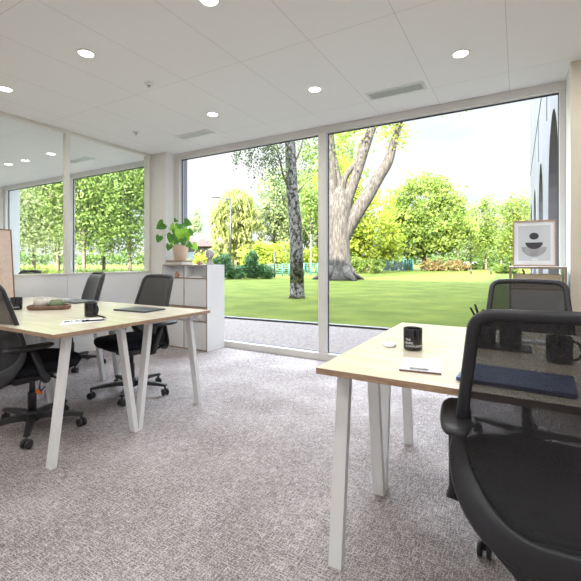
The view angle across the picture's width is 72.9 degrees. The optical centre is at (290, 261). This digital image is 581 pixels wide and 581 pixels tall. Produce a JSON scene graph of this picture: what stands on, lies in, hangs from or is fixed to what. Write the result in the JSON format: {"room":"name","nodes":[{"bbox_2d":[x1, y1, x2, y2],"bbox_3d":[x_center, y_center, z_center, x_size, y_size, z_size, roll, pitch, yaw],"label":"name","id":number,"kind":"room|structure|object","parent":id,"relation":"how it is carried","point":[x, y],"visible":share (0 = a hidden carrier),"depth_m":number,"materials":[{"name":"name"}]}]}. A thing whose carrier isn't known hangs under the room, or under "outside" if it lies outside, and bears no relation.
{"room":"open-plan office","nodes":[
{"label":"open-plan office","id":0,"kind":"room"},
{"bbox_2d":[0,187,2,228],"bbox_3d":[-7.873,-0.205,4.863,0.200,2.650,7.740,0,0,30],"label":"wall","id":1,"kind":"structure","parent":0,"point":[1,188],"depth_m":8.05,"materials":[{"name":"white paint"}]},
{"bbox_2d":[3,160,143,272],"bbox_3d":[-3.951,-0.205,7.002,4.450,2.650,0.090,0,0,30],"label":"window","id":2,"kind":"structure","parent":1,"relation":"in","point":[140,164],"depth_m":6.94,"materials":[{"name":"metal"}]},
{"bbox_2d":[10,189,19,273],"bbox_3d":[-13.155,-0.305,12.409,16.800,3.050,0.440,0,0,30],"label":"wall","id":3,"kind":"structure","parent":0,"point":[14,195],"depth_m":8.32,"materials":[{"name":"white paint"}]},
{"bbox_2d":[14,272,150,351],"bbox_3d":[-3.898,0.627,2.418,0.050,0.945,7.481,0,0,30],"label":"wall","id":4,"kind":"structure","parent":0,"point":[117,287],"depth_m":4.72,"materials":[{"name":"white paint"}]},
{"bbox_2d":[63,133,69,272],"bbox_3d":[-2.627,-0.680,4.614,0.063,1.630,0.044,0,0,30],"label":"trim","id":5,"kind":"structure","parent":4,"relation":"attached to","point":[66,137],"depth_m":4.60,"materials":[{"name":"white"}]},
{"bbox_2d":[14,271,150,275],"bbox_3d":[-3.897,0.145,2.417,0.072,0.020,7.485,0,0,30],"label":"trim","id":6,"kind":"structure","parent":4,"relation":"attached to","point":[123,271],"depth_m":4.61,"materials":[{"name":"white"}]},
{"bbox_2d":[146,157,150,270],"bbox_3d":[-2.034,-0.680,5.640,0.063,1.630,0.039,0,0,30],"label":"trim","id":7,"kind":"structure","parent":4,"relation":"attached to","point":[148,159],"depth_m":5.62,"materials":[{"name":"white"}]},
{"bbox_2d":[144,152,173,273],"bbox_3d":[-1.871,-0.205,5.716,0.440,2.650,0.255,0,0,30],"label":"wall column","id":8,"kind":"structure","parent":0,"point":[162,164],"depth_m":5.57,"materials":[{"name":"beige paint"}]},
{"bbox_2d":[183,160,186,244],"bbox_3d":[-1.763,-0.305,5.853,0.530,3.050,0.090,0,0,30],"label":"window frame","id":9,"kind":"object","parent":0,"point":[184,161],"depth_m":5.71,"materials":[{"name":"grey metal"}]},
{"bbox_2d":[0,346,515,580],"bbox_3d":[-2.317,1.180,1.536,13.150,0.120,7.940,0,0,30],"label":"floor","id":10,"kind":"structure","parent":0,"point":[235,484],"depth_m":1.96,"materials":[{"name":"carpet"}]},
{"bbox_2d":[14,307,39,399],"bbox_3d":[-2.633,0.750,3.198,1.198,0.740,0.600,0,0,30],"label":"desk","id":11,"kind":"object","parent":10,"relation":"on","point":[26,336],"visible":0.02,"depth_m":3.12,"materials":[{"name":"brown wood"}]},
{"bbox_2d":[10,297,22,309],"bbox_3d":[-2.162,0.331,3.100,0.101,0.098,0.088,0,0,30],"label":"mug","id":12,"kind":"object","parent":11,"relation":"on","point":[16,302],"visible":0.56,"depth_m":3.07,"materials":[{"name":"black ceramic"}]},
{"bbox_2d":[19,270,41,273],"bbox_3d":[-3.637,0.618,5.092,0.646,1.003,0.654,0,0,22],"label":"office chair","id":13,"kind":"object","parent":10,"relation":"on","point":[22,271],"visible":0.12,"depth_m":5.39,"materials":[{"name":"black fabric"}]},
{"bbox_2d":[0,285,86,448],"bbox_3d":[-1.746,0.619,2.623,0.629,1.001,0.640,0,0,32],"label":"office chair","id":14,"kind":"object","parent":10,"relation":"on","point":[21,363],"visible":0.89,"depth_m":2.42,"materials":[{"name":"black plastic"}]},
{"bbox_2d":[9,297,108,398],"bbox_3d":[-2.333,0.750,3.717,1.198,0.740,0.602,0,0,30],"label":"desk","id":15,"kind":"object","parent":10,"relation":"on","point":[26,301],"visible":0.11,"depth_m":3.68,"materials":[{"name":"brown wood"}]},
{"bbox_2d":[0,229,14,298],"bbox_3d":[-2.990,0.025,3.803,0.094,0.710,0.552,0,0,30],"label":"framed drawing","id":16,"kind":"object","parent":15,"relation":"on","point":[6,250],"visible":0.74,"depth_m":3.99,"materials":[{"name":"beige wood"}]},
{"bbox_2d":[65,299,97,303],"bbox_3d":[-2.021,0.373,3.698,0.340,0.012,0.220,0,0,28],"label":"laptop","id":17,"kind":"object","parent":15,"relation":"on","point":[75,301],"visible":0.79,"depth_m":3.69,"materials":[{"name":"grey metal"}]},
{"bbox_2d":[0,310,147,469],"bbox_3d":[-1.594,0.750,2.597,1.198,0.740,0.600,0,0,30],"label":"desk","id":18,"kind":"object","parent":10,"relation":"on","point":[43,324],"visible":0.78,"depth_m":2.37,"materials":[{"name":"brown wood"}]},
{"bbox_2d":[59,318,103,325],"bbox_3d":[-1.321,0.378,2.485,0.268,0.004,0.210,0,0,-36],"label":"paper sheet","id":19,"kind":"object","parent":18,"relation":"on","point":[78,321],"visible":0.78,"depth_m":2.48,"materials":[{"name":"white paper"}]},
{"bbox_2d":[82,319,106,321],"bbox_3d":[-1.241,0.373,2.493,0.146,0.009,0.009,0,0,-29],"label":"pen","id":20,"kind":"object","parent":19,"relation":"on","point":[97,319],"visible":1,"depth_m":2.49,"materials":[{"name":"black plastic"}]},
{"bbox_2d":[84,302,98,316],"bbox_3d":[-1.372,0.331,2.711,0.082,0.098,0.104,0,0,-34],"label":"mug","id":21,"kind":"object","parent":18,"relation":"on","point":[91,309],"visible":1,"depth_m":2.69,"materials":[{"name":"black ceramic"}]},
{"bbox_2d":[71,272,105,372],"bbox_3d":[-2.334,0.619,4.186,0.645,1.001,0.637,0,0,-44],"label":"office chair","id":22,"kind":"object","parent":10,"relation":"on","point":[92,290],"visible":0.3,"depth_m":4.29,"materials":[{"name":"black fabric"}]},
{"bbox_2d":[81,274,104,300],"bbox_3d":[-2.183,0.383,4.357,0.177,0.475,0.450,0,0,-44],"label":"chair backrest","id":23,"kind":"object","parent":22,"relation":"on","point":[92,290],"depth_m":4.33,"materials":[{"name":"black fabric"}]},
{"bbox_2d":[53,302,209,430],"bbox_3d":[-1.294,0.750,3.116,1.198,0.740,0.602,0,0,30],"label":"desk","id":24,"kind":"object","parent":10,"relation":"on","point":[170,313],"visible":0.65,"depth_m":2.93,"materials":[{"name":"brown wood"}]},
{"bbox_2d":[27,304,70,309],"bbox_3d":[-1.922,0.363,3.138,0.314,0.033,0.170,0,0,-10],"label":"tray","id":25,"kind":"object","parent":24,"relation":"on","point":[66,306],"visible":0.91,"depth_m":3.06,"materials":[{"name":"brown wood"}]},
{"bbox_2d":[33,296,48,305],"bbox_3d":[-1.987,0.319,3.128,0.111,0.096,0.109,0,0,-28],"label":"teapot","id":26,"kind":"object","parent":25,"relation":"on","point":[41,301],"visible":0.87,"depth_m":3.10,"materials":[{"name":"beige ceramic"}]},
{"bbox_2d":[49,299,64,305],"bbox_3d":[-1.866,0.334,3.146,0.116,0.067,0.115,0,0,30],"label":"bowl","id":27,"kind":"object","parent":25,"relation":"on","point":[53,302],"visible":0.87,"depth_m":3.11,"materials":[{"name":"green ceramic"}]},
{"bbox_2d":[113,306,164,312],"bbox_3d":[-1.172,0.373,3.057,0.330,0.012,0.210,0,0,26],"label":"laptop","id":28,"kind":"object","parent":24,"relation":"on","point":[135,308],"visible":1,"depth_m":3.01,"materials":[{"name":"grey metal"}]},
{"bbox_2d":[86,274,176,406],"bbox_3d":[-1.359,0.619,3.367,0.636,1.001,0.635,0,0,36],"label":"office chair","id":29,"kind":"object","parent":10,"relation":"on","point":[154,289],"visible":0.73,"depth_m":3.34,"materials":[{"name":"black fabric"}]},
{"bbox_2d":[163,264,223,351],"bbox_3d":[-1.289,0.581,5.209,0.785,1.079,0.330,0,0,30],"label":"shelf unit","id":30,"kind":"object","parent":10,"relation":"on","point":[207,293],"visible":0.76,"depth_m":5.04,"materials":[{"name":"white laminate"}]},
{"bbox_2d":[164,262,192,264],"bbox_3d":[-1.492,0.026,5.257,0.325,0.028,0.210,0,0,30],"label":"book","id":31,"kind":"object","parent":30,"relation":"on","point":[165,263],"visible":1,"depth_m":5.17,"materials":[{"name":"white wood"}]},
{"bbox_2d":[166,260,191,261],"bbox_3d":[-1.490,-0.003,5.256,0.300,0.030,0.190,0,0,30],"label":"book","id":32,"kind":"object","parent":31,"relation":"on","point":[166,260],"visible":0.86,"depth_m":5.17,"materials":[{"name":"beige cardboard"}]},
{"bbox_2d":[156,218,197,259],"bbox_3d":[-1.479,-0.308,5.220,0.706,0.580,0.258,0,0,30],"label":"potted plant","id":33,"kind":"object","parent":32,"relation":"on","point":[180,252],"visible":0.98,"depth_m":5.15,"materials":[{"name":"green plant"}]},
{"bbox_2d":[198,314,203,320],"bbox_3d":[-1.122,0.705,4.934,0.074,0.082,0.073,0,0,30],"label":"cup","id":34,"kind":"object","parent":30,"relation":"in","point":[200,317],"visible":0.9,"depth_m":4.91,"materials":[{"name":"beige ceramic"}]},
{"bbox_2d":[205,249,213,264],"bbox_3d":[-1.021,-0.059,4.979,0.110,0.200,0.110,0,0,-1],"label":"bust sculpture","id":35,"kind":"object","parent":30,"relation":"on","point":[209,253],"visible":1,"depth_m":4.94,"materials":[{"name":"grey stone"}]},
{"bbox_2d":[316,339,463,570],"bbox_3d":[0.762,0.750,1.374,1.198,0.740,0.610,0,0,30],"label":"desk","id":36,"kind":"object","parent":10,"relation":"on","point":[371,362],"visible":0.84,"depth_m":1.48,"materials":[{"name":"brown wood"}]},
{"bbox_2d":[382,341,395,347],"bbox_3d":[0.446,0.371,1.781,0.062,0.017,0.104,0,0,7],"label":"mouse","id":37,"kind":"object","parent":36,"relation":"on","point":[390,344],"visible":1,"depth_m":1.75,"materials":[{"name":"white plastic"}]},
{"bbox_2d":[403,326,421,350],"bbox_3d":[0.535,0.333,1.710,0.079,0.094,0.108,0,0,30],"label":"mug","id":38,"kind":"object","parent":36,"relation":"on","point":[412,335],"visible":1,"depth_m":1.67,"materials":[{"name":"black ceramic"}]},
{"bbox_2d":[399,357,441,374],"bbox_3d":[0.476,0.376,1.436,0.140,0.007,0.203,0,0,21],"label":"notepad","id":39,"kind":"object","parent":36,"relation":"on","point":[434,366],"visible":1,"depth_m":1.41,"materials":[{"name":"white paper"}]},
{"bbox_2d":[371,322,466,491],"bbox_3d":[1.063,0.750,1.895,1.198,0.740,0.603,0,0,30],"label":"desk","id":40,"kind":"object","parent":10,"relation":"on","point":[437,335],"visible":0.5,"depth_m":1.99,"materials":[{"name":"brown wood"}]},
{"bbox_2d":[440,309,580,580],"bbox_3d":[0.755,0.619,1.171,0.639,1.001,0.628,0,0,23],"label":"office chair","id":41,"kind":"object","parent":10,"relation":"on","point":[512,428],"visible":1,"depth_m":1.01,"materials":[{"name":"black fabric"}]},
{"bbox_2d":[486,279,571,310],"bbox_3d":[1.429,0.619,2.365,0.646,1.001,0.625,0,0,32],"label":"office chair","id":42,"kind":"object","parent":10,"relation":"on","point":[522,294],"visible":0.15,"depth_m":2.58,"materials":[{"name":"black fabric"}]},
{"bbox_2d":[509,266,566,283],"bbox_3d":[1.996,0.581,3.195,0.382,1.079,0.330,0,0,30],"label":"shelf unit","id":43,"kind":"object","parent":10,"relation":"on","point":[563,270],"visible":0.12,"depth_m":3.10,"materials":[{"name":"white laminate"}]},
{"bbox_2d":[513,219,555,265],"bbox_3d":[2.002,-0.150,3.236,0.304,0.378,0.046,0,0,30],"label":"framed print","id":44,"kind":"object","parent":43,"relation":"on","point":[534,241],"visible":0.98,"depth_m":3.23,"materials":[{"name":"white paper"}]},
{"bbox_2d":[513,273,560,280],"bbox_3d":[1.985,0.153,3.184,0.320,0.104,0.220,0,0,30],"label":"cardboard box","id":45,"kind":"object","parent":43,"relation":"in","point":[515,275],"visible":0.46,"depth_m":3.08,"materials":[{"name":"beige cardboard"}]},
{"bbox_2d":[0,0,580,186],"bbox_3d":[-2.317,-1.655,1.536,13.150,0.250,7.940,0,0,30],"label":"ceiling","id":46,"kind":"structure","parent":0,"point":[253,64],"depth_m":3.07,"materials":[{"name":"tile"}]},
{"bbox_2d":[0,85,13,91],"bbox_3d":[-2.527,-1.526,3.482,0.124,0.009,0.124,0,0,30],"label":"recessed light","id":47,"kind":"object","parent":46,"relation":"in","point":[2,88],"visible":1,"depth_m":3.48,"materials":[{"name":"white"}]},
{"bbox_2d":[0,111,150,156],"bbox_3d":[-3.897,-1.512,2.417,0.063,0.035,7.485,0,0,30],"label":"trim","id":48,"kind":"structure","parent":46,"relation":"attached to","point":[2,114],"depth_m":4.61,"materials":[{"name":"white paint"}]},
{"bbox_2d":[70,157,94,163],"bbox_3d":[-3.176,-1.526,5.936,0.506,0.008,0.146,0,0,30],"label":"ceiling vent","id":49,"kind":"object","parent":46,"relation":"in","point":[83,159],"visible":0.94,"depth_m":5.93,"materials":[{"name":"white metal"}]},
{"bbox_2d":[77,49,94,57],"bbox_3d":[-1.501,-1.526,2.889,0.124,0.009,0.124,0,0,30],"label":"recessed light","id":50,"kind":"object","parent":46,"relation":"in","point":[86,53],"visible":1,"depth_m":2.88,"materials":[{"name":"white"}]},
{"bbox_2d":[145,82,152,87],"bbox_3d":[-1.220,-1.512,3.392,0.072,0.036,0.072,0,0,30],"label":"ceiling sensor","id":51,"kind":"object","parent":46,"relation":"attached to","point":[148,84],"visible":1,"depth_m":3.38,"materials":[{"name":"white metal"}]},
{"bbox_2d":[175,129,214,139],"bbox_3d":[-1.152,-1.526,4.731,0.506,0.008,0.146,0,0,30],"label":"ceiling vent","id":52,"kind":"object","parent":46,"relation":"in","point":[205,131],"visible":1,"depth_m":4.72,"materials":[{"name":"white metal"}]},
{"bbox_2d":[199,0,219,6],"bbox_3d":[-0.475,-1.526,2.296,0.124,0.009,0.124,0,0,30],"label":"recessed light","id":53,"kind":"object","parent":46,"relation":"in","point":[209,3],"visible":1,"depth_m":2.31,"materials":[{"name":"white plastic"}]},
{"bbox_2d":[206,112,218,116],"bbox_3d":[-0.810,-1.526,4.084,0.124,0.009,0.124,0,0,30],"label":"recessed light","id":54,"kind":"object","parent":46,"relation":"in","point":[212,114],"visible":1,"depth_m":4.07,"materials":[{"name":"white"}]},
{"bbox_2d":[308,86,321,92],"bbox_3d":[0.216,-1.526,3.490,0.124,0.009,0.124,0,0,30],"label":"recessed light","id":55,"kind":"object","parent":46,"relation":"in","point":[314,89],"visible":1,"depth_m":3.48,"materials":[{"name":"white"}]},
{"bbox_2d":[365,81,426,100],"bbox_3d":[0.942,-1.526,3.533,0.511,0.008,0.166,0,0,30],"label":"ceiling vent","id":56,"kind":"object","parent":46,"relation":"in","point":[418,86],"visible":1,"depth_m":3.52,"materials":[{"name":"white metal"}]},
{"bbox_2d":[452,49,469,57],"bbox_3d":[1.251,-1.526,2.892,0.124,0.009,0.124,0,0,30],"label":"recessed light","id":57,"kind":"object","parent":46,"relation":"in","point":[460,53],"visible":1,"depth_m":2.88,"materials":[{"name":"white plastic"}]},
{"bbox_2d":[224,316,389,329],"bbox_3d":[-7.916,1.212,12.278,54.008,0.055,0.334,0,0,29],"label":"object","id":58,"kind":"structure","parent":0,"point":[228,317],"depth_m":7.66,"materials":[{"name":"concrete"}]},
{"bbox_2d":[530,95,557,273],"bbox_3d":[13.872,-5.830,9.411,13.400,14.100,21.420,0,0,30],"label":"wall","id":59,"kind":"structure","parent":0,"point":[544,173],"depth_m":10.28,"materials":[{"name":"white paint"}]},
{"bbox_2d":[530,97,546,174],"bbox_3d":[8.065,-4.100,12.768,0.015,1.500,21.420,0,0,30],"label":"trim","id":60,"kind":"structure","parent":59,"relation":"attached to","point":[546,97],"depth_m":13.21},
{"bbox_2d":[566,60,580,311],"bbox_3d":[3.756,-0.205,2.351,3.450,2.650,0.449,0,0,30],"label":"wall","id":61,"kind":"structure","parent":0,"point":[573,80],"depth_m":3.01,"materials":[{"name":"beige paint"}]},
{"bbox_2d":[174,80,565,360],"bbox_3d":[0.352,-0.205,4.515,4.610,2.650,0.090,0,0,30],"label":"window","id":62,"kind":"structure","parent":61,"relation":"in","point":[557,88],"depth_m":4.45,"materials":[{"name":"metal"}]},
{"label":"outside","id":63,"kind":"structure","parent":0,"visible":0},
{"bbox_2d":[20,263,529,327],"bbox_3d":[39.286,1.367,107.927,280.000,0.305,213.800,0,0,30],"label":"lawn","id":64,"kind":"structure","parent":63,"point":[389,299],"depth_m":13.28,"materials":[{"name":"green plant"}]},
{"bbox_2d":[20,261,62,273],"bbox_3d":[-8.328,0.609,11.989,3.002,1.288,1.410,0,0,0],"label":"hedge","id":65,"kind":"object","parent":64,"relation":"on","point":[31,267],"visible":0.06,"depth_m":12.05,"materials":[{"name":"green plant"}]},
{"bbox_2d":[20,206,75,269],"bbox_3d":[-34.053,-6.933,51.943,15.434,16.405,6.149,0,0,0],"label":"tree","id":66,"kind":"object","parent":64,"relation":"on","point":[34,257],"visible":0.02,"depth_m":51.82,"materials":[{"name":"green plant"}]},
{"bbox_2d":[20,187,92,263],"bbox_3d":[-33.960,-6.080,48.106,19.004,14.700,6.023,0,0,-4],"label":"tree","id":67,"kind":"object","parent":64,"relation":"on","point":[21,231],"visible":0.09,"depth_m":47.75,"materials":[{"name":"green plant"}]},
{"bbox_2d":[20,179,112,271],"bbox_3d":[-27.371,-6.254,46.117,13.981,15.048,5.867,0,0,-2],"label":"tree","id":68,"kind":"object","parent":64,"relation":"on","point":[34,231],"visible":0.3,"depth_m":45.30,"materials":[{"name":"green plant"}]},
{"bbox_2d":[32,266,110,272],"bbox_3d":[-7.612,0.694,13.025,4.747,1.109,1.512,0,0,-2],"label":"hedge","id":69,"kind":"object","parent":64,"relation":"on","point":[32,266],"visible":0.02,"depth_m":12.96,"materials":[{"name":"green plant"}]},
{"bbox_2d":[20,173,140,271],"bbox_3d":[-23.741,-6.154,45.226,13.180,14.848,6.560,0,0,0],"label":"tree","id":70,"kind":"object","parent":64,"relation":"on","point":[98,183],"visible":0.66,"depth_m":44.51,"materials":[{"name":"green plant"}]},
{"bbox_2d":[75,267,143,272],"bbox_3d":[-6.967,0.723,15.086,5.817,1.059,1.506,0,0,0],"label":"hedge","id":71,"kind":"object","parent":64,"relation":"on","point":[80,267],"visible":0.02,"depth_m":14.89,"materials":[{"name":"green plant"}]},
{"bbox_2d":[76,171,143,269],"bbox_3d":[-24.388,-7.348,52.051,12.078,17.237,6.107,0,0,0],"label":"tree","id":72,"kind":"object","parent":64,"relation":"on","point":[103,259],"visible":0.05,"depth_m":51.79,"materials":[{"name":"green plant"}]},
{"bbox_2d":[89,168,143,270],"bbox_3d":[-19.326,-7.056,48.013,11.126,16.651,5.386,0,0,-6],"label":"tree","id":73,"kind":"object","parent":64,"relation":"on","point":[137,197],"visible":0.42,"depth_m":47.46,"materials":[{"name":"green plant"}]},
{"bbox_2d":[189,208,205,232],"bbox_3d":[-16.889,-4.239,69.890,3.939,11.018,3.824,0,0,0],"label":"tree","id":74,"kind":"object","parent":64,"relation":"on","point":[194,222],"visible":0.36,"depth_m":69.73,"materials":[{"name":"green plant"}]},
{"bbox_2d":[187,248,221,264],"bbox_3d":[-9.635,-0.150,44.904,4.168,2.909,3.739,0,0,0],"label":"shrub","id":75,"kind":"object","parent":64,"relation":"on","point":[202,258],"visible":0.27,"depth_m":44.09,"materials":[{"name":"yellow plant"}]},
{"bbox_2d":[187,233,222,261],"bbox_3d":[-14.386,-2.130,65.000,8.000,6.700,6.800,0,0,0],"label":"house","id":76,"kind":"structure","parent":64,"relation":"on","point":[201,239],"depth_m":62.52,"materials":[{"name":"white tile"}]},
{"bbox_2d":[212,196,231,260],"bbox_3d":[-5.757,-2.118,33.000,1.650,6.675,0.220,0,0,0],"label":"street lamp","id":77,"kind":"object","parent":64,"relation":"on","point":[230,234],"visible":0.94,"depth_m":32.93,"materials":[{"name":"black"}]},
{"bbox_2d":[213,253,235,277],"bbox_3d":[-4.629,0.289,27.005,1.832,2.004,1.422,0,0,19],"label":"hedge","id":78,"kind":"object","parent":64,"relation":"on","point":[225,260],"visible":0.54,"depth_m":26.82,"materials":[{"name":"green plant"}]},
{"bbox_2d":[207,186,267,269],"bbox_3d":[-5.685,-3.432,42.043,6.144,9.405,5.126,0,0,-23],"label":"willow tree","id":79,"kind":"object","parent":64,"relation":"on","point":[243,223],"visible":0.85,"depth_m":41.12,"materials":[{"name":"green plant"}]},
{"bbox_2d":[224,264,252,278],"bbox_3d":[-3.664,0.720,27.449,2.781,1.124,1.467,0,0,6],"label":"bush","id":80,"kind":"object","parent":64,"relation":"on","point":[239,272],"visible":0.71,"depth_m":27.07,"materials":[{"name":"green plant"}]},
{"bbox_2d":[242,249,259,278],"bbox_3d":[-2.678,0.190,27.387,1.276,2.112,1.432,0,0,0],"label":"shrub","id":81,"kind":"object","parent":64,"relation":"on","point":[252,257],"visible":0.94,"depth_m":27.10,"materials":[{"name":"green plant"}]},
{"bbox_2d":[235,238,286,273],"bbox_3d":[-2.842,-0.475,38.090,4.584,3.653,4.090,0,0,34],"label":"shrub","id":82,"kind":"object","parent":64,"relation":"on","point":[264,250],"visible":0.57,"depth_m":37.65,"materials":[{"name":"yellow plant"}]},
{"bbox_2d":[253,262,274,278],"bbox_3d":[-1.977,0.664,27.573,1.879,1.253,1.483,0,0,0],"label":"bush","id":83,"kind":"object","parent":64,"relation":"on","point":[263,271],"visible":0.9,"depth_m":27.27,"materials":[{"name":"green plant"}]},
{"bbox_2d":[20,247,511,265],"bbox_3d":[0.913,-1.512,120.002,227.995,6.483,7.550,0,0,0],"label":"hedgerow","id":84,"kind":"object","parent":64,"relation":"on","point":[23,257],"visible":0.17,"depth_m":119.34,"materials":[{"name":"green plant"}]},
{"bbox_2d":[252,164,303,245],"bbox_3d":[-1.655,-5.044,46.053,6.088,12.628,5.466,0,0,27],"label":"tree","id":85,"kind":"object","parent":64,"relation":"on","point":[279,221],"visible":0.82,"depth_m":45.31,"materials":[{"name":"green plant"}]},
{"bbox_2d":[268,264,289,275],"bbox_3d":[-0.684,0.695,32.500,2.599,1.050,0.092,0,0,-24],"label":"fence","id":86,"kind":"object","parent":64,"relation":"on","point":[282,266],"visible":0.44,"depth_m":32.47,"materials":[{"name":"teal metal"}]},
{"bbox_2d":[256,238,304,272],"bbox_3d":[-1.207,-0.665,41.112,5.437,3.856,3.473,0,0,0],"label":"shrub","id":87,"kind":"object","parent":64,"relation":"on","point":[285,239],"visible":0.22,"depth_m":40.44,"materials":[{"name":"yellow plant"}]},
{"bbox_2d":[231,138,340,298],"bbox_3d":[-0.155,-2.732,13.078,3.935,7.964,2.686,0,0,0],"label":"birch tree","id":88,"kind":"object","parent":64,"relation":"on","point":[294,215],"visible":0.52,"depth_m":12.92,"materials":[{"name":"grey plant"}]},
{"bbox_2d":[298,177,317,272],"bbox_3d":[2.153,-3.710,39.942,4.444,9.960,4.144,0,0,-42],"label":"slender tree","id":89,"kind":"object","parent":64,"relation":"on","point":[313,206],"visible":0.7,"depth_m":39.58,"materials":[{"name":"green plant"}]},
{"bbox_2d":[303,243,317,272],"bbox_3d":[2.425,-0.329,42.863,3.818,3.255,3.844,0,0,26],"label":"shrub","id":90,"kind":"object","parent":64,"relation":"on","point":[306,255],"visible":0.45,"depth_m":42.27,"materials":[{"name":"yellow plant"}]},
{"bbox_2d":[304,263,317,275],"bbox_3d":[2.390,0.670,35.000,3.259,1.100,0.094,0,0,-39],"label":"fence","id":91,"kind":"object","parent":64,"relation":"on","point":[304,263],"visible":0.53,"depth_m":34.47,"materials":[{"name":"teal"}]},
{"bbox_2d":[265,131,374,253],"bbox_3d":[3.676,-8.134,50.048,14.059,18.809,7.814,0,0,9],"label":"tree","id":92,"kind":"object","parent":64,"relation":"on","point":[305,237],"visible":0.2,"depth_m":49.36,"materials":[{"name":"green plant"}]},
{"bbox_2d":[309,153,407,271],"bbox_3d":[7.287,-5.541,43.866,11.065,14.035,7.608,0,0,-11],"label":"tree","id":93,"kind":"object","parent":64,"relation":"on","point":[363,237],"visible":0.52,"depth_m":42.44,"materials":[{"name":"green plant"}]},
{"bbox_2d":[350,255,385,272],"bbox_3d":[7.272,0.209,40.050,4.933,2.245,2.702,0,0,0],"label":"shrub","id":94,"kind":"object","parent":64,"relation":"on","point":[357,264],"visible":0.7,"depth_m":39.76,"materials":[{"name":"green plant"}]},
{"bbox_2d":[361,259,412,270],"bbox_3d":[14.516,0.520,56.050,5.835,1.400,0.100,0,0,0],"label":"fence","id":95,"kind":"object","parent":64,"relation":"on","point":[399,265],"visible":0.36,"depth_m":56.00,"materials":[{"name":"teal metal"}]},
{"bbox_2d":[312,111,466,280],"bbox_3d":[5.685,-7.438,26.066,13.206,17.562,8.040,0,0,-7],"label":"tree","id":96,"kind":"object","parent":64,"relation":"on","point":[344,217],"visible":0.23,"depth_m":25.64,"materials":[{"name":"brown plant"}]},
{"bbox_2d":[373,171,482,269],"bbox_3d":[17.993,-5.770,53.457,13.024,14.080,12.330,0,0,-25],"label":"round tree","id":97,"kind":"object","parent":64,"relation":"on","point":[449,230],"visible":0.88,"depth_m":51.13,"materials":[{"name":"green plant"}]},
{"bbox_2d":[418,257,471,270],"bbox_3d":[19.668,0.326,50.068,6.775,2.037,2.900,0,0,0],"label":"shrub","id":98,"kind":"object","parent":64,"relation":"on","point":[455,265],"visible":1,"depth_m":49.53,"materials":[{"name":"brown plant"}]},
{"bbox_2d":[432,233,491,261],"bbox_3d":[38.692,-4.270,90.284,14.238,11.410,9.972,0,0,0],"label":"tree","id":99,"kind":"object","parent":64,"relation":"on","point":[460,251],"visible":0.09,"depth_m":89.86,"materials":[{"name":"green plant"}]},
{"bbox_2d":[453,200,482,262],"bbox_3d":[28.581,-4.304,63.005,4.749,11.148,5.164,0,0,-30],"label":"poplar tree","id":100,"kind":"object","parent":64,"relation":"on","point":[467,247],"visible":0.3,"depth_m":62.60,"materials":[{"name":"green plant"}]},
{"bbox_2d":[458,260,496,269],"bbox_3d":[28.082,0.512,59.974,7.344,1.795,3.340,0,0,0],"label":"shrub","id":101,"kind":"object","parent":64,"relation":"on","point":[474,265],"visible":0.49,"depth_m":59.42,"materials":[{"name":"green plant"}]},
{"bbox_2d":[455,234,509,265],"bbox_3d":[50.343,-4.040,103.009,14.829,10.882,10.384,0,0,0],"label":"tree","id":102,"kind":"object","parent":64,"relation":"on","point":[492,259],"visible":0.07,"depth_m":101.60,"materials":[{"name":"green plant"}]},
{"bbox_2d":[468,190,501,269],"bbox_3d":[28.450,-4.576,57.580,5.177,11.691,5.127,0,0,30],"label":"poplar tree","id":103,"kind":"object","parent":64,"relation":"on","point":[488,229],"visible":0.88,"depth_m":57.06,"materials":[{"name":"green plant"}]},
{"bbox_2d":[487,247,512,264],"bbox_3d":[64.388,-4.388,116.813,13.881,11.316,10.098,0,0,0],"label":"tree","id":104,"kind":"object","parent":64,"relation":"on","point":[487,247],"visible":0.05,"depth_m":116.49,"materials":[{"name":"green plant"}]},
{"bbox_2d":[489,197,512,264],"bbox_3d":[36.881,-5.085,68.953,5.272,12.711,5.028,0,0,0],"label":"poplar tree","id":105,"kind":"object","parent":64,"relation":"on","point":[507,200],"visible":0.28,"depth_m":68.66,"materials":[{"name":"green plant"}]},
{"bbox_2d":[489,263,519,273],"bbox_3d":[21.740,0.706,39.849,3.159,1.260,2.217,0,0,0],"label":"shrub","id":106,"kind":"object","parent":64,"relation":"on","point":[501,268],"visible":0.88,"depth_m":39.55,"materials":[{"name":"green plant"}]},
{"bbox_2d":[493,192,529,264],"bbox_3d":[29.713,-4.050,52.135,4.856,10.640,5.099,0,0,37],"label":"poplar tree","id":107,"kind":"object","parent":64,"relation":"on","point":[516,215],"visible":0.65,"depth_m":51.72,"materials":[{"name":"green plant"}]},
{"bbox_2d":[515,188,529,220],"bbox_3d":[44.982,-6.418,75.107,5.971,15.375,5.424,0,0,0],"label":"poplar tree","id":108,"kind":"object","parent":64,"relation":"on","point":[528,199],"visible":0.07,"depth_m":74.82,"materials":[{"name":"green plant"}]},
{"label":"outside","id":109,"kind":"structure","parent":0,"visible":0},
{"bbox_2d":[224,318,386,353],"bbox_3d":[-8.430,1.370,11.393,54.000,0.300,3.010,0,0,30],"label":"gravel path","id":110,"kind":"structure","parent":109,"point":[303,336],"depth_m":6.58,"materials":[{"name":"grey gravel"}]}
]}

